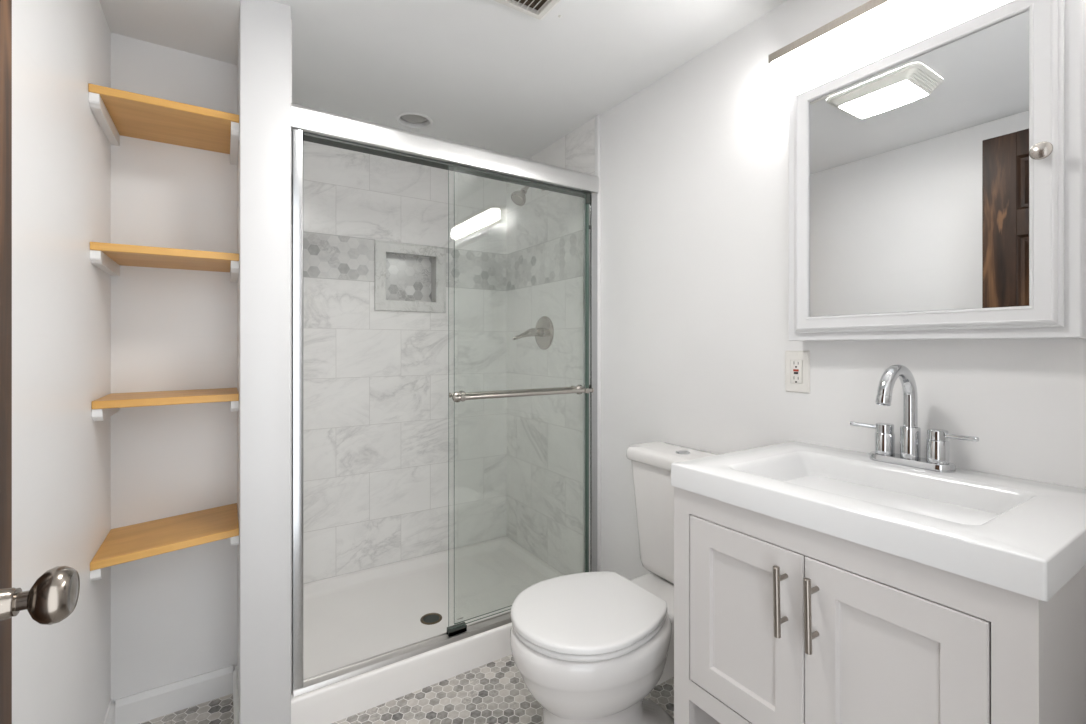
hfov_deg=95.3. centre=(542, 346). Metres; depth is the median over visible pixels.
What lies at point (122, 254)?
wall shelf
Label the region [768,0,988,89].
vanity light
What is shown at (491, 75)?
ceiling
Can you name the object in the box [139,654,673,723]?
floor
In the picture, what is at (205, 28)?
ceiling
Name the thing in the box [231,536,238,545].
cleat
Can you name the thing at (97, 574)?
cleat
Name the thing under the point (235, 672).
baseboard
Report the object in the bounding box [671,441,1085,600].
vanity sink
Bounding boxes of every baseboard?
[103,699,114,723]
[115,665,232,723]
[233,666,239,723]
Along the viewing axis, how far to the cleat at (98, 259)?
1.33 m
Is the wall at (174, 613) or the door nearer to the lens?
the door
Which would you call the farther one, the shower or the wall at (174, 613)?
the shower
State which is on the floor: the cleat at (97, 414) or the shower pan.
the shower pan
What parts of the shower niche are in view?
panel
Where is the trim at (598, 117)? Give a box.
[595,115,600,571]
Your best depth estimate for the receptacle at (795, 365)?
1.38 m
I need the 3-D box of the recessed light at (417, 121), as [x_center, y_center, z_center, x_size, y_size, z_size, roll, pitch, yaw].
[-0.562,-1.022,2.166,0.160,0.079,0.160,0,0,-33]
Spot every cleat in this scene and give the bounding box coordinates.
[88,92,119,145]
[90,250,119,275]
[90,567,107,580]
[92,408,119,420]
[230,122,238,164]
[230,261,238,282]
[230,401,238,411]
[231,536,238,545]
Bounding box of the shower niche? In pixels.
[374,240,445,312]
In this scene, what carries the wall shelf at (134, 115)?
attached to the wall at (174, 613)
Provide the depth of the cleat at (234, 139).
1.48 m
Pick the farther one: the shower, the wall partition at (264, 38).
the shower
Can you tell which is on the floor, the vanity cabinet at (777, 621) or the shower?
the vanity cabinet at (777, 621)
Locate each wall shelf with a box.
[88,83,238,153]
[90,242,238,271]
[90,503,238,570]
[92,388,238,408]
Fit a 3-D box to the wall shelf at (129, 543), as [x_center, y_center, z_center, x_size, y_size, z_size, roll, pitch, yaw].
[-1.085,0.545,1.455,0.321,0.044,0.277,0,0,-33]
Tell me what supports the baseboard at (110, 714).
attached to the wall at (61, 153)
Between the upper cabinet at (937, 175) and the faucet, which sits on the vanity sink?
the faucet
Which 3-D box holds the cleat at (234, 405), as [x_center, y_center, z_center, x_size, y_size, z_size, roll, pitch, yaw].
[-0.965,0.174,1.547,0.020,0.033,0.251,0,0,-33]
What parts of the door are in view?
knob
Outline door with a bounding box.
[0,0,79,723]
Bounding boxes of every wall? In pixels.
[12,0,110,723]
[111,32,236,701]
[291,19,291,691]
[303,141,505,583]
[506,0,1085,579]
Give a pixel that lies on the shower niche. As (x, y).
(408, 277)
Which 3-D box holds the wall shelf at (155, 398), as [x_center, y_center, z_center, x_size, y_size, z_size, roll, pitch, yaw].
[-1.090,0.149,1.462,0.321,0.024,0.259,0,0,-33]
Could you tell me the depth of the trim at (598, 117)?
2.11 m
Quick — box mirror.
[810,10,1028,316]
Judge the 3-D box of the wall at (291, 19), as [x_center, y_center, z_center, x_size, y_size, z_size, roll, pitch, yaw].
[-0.976,0.042,1.825,0.010,2.057,0.797,0,0,-33]
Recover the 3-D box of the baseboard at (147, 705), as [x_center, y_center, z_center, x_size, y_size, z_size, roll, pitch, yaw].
[-1.157,1.106,1.567,0.299,0.088,0.012,0,0,-33]
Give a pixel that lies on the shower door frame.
(308, 124)
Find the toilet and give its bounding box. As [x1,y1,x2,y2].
[510,442,719,723]
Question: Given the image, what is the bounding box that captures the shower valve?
[512,316,553,349]
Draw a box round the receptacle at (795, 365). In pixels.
[790,360,801,383]
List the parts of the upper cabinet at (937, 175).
knob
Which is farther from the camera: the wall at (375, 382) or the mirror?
the wall at (375, 382)
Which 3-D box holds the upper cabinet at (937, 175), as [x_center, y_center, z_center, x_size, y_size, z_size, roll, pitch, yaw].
[0.820,-0.354,1.116,0.112,0.676,0.545,0,0,-33]
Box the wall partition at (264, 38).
[237,0,290,723]
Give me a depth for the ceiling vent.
1.42 m
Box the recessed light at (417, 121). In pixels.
[395,113,432,129]
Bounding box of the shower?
[511,186,543,205]
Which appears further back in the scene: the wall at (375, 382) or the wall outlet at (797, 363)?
the wall at (375, 382)
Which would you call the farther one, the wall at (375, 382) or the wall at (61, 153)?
the wall at (375, 382)
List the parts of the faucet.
lever, handle, spout, handle, lever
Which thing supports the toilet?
on the floor
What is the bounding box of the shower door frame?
[291,103,598,696]
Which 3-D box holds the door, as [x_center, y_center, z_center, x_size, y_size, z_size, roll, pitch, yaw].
[-0.389,0.128,0.210,0.143,2.025,0.756,0,0,-29]
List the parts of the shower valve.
handle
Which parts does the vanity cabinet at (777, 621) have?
panel, door, handle, handle, door, panel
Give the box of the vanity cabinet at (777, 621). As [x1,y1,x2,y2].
[674,487,1085,723]
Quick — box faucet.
[850,364,978,472]
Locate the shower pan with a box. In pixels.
[291,536,563,723]
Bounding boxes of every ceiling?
[99,0,239,64]
[274,0,786,158]
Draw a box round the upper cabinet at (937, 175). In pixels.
[789,0,1085,340]
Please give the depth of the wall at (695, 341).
1.67 m
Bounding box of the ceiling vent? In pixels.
[494,0,560,19]
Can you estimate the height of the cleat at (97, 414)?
0.033 m
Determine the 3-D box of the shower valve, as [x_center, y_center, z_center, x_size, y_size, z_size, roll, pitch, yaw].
[-0.070,-0.069,2.411,0.186,0.166,0.166,0,0,-33]
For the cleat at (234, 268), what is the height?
0.033 m
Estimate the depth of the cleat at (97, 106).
1.33 m
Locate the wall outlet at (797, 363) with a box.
[785,351,809,392]

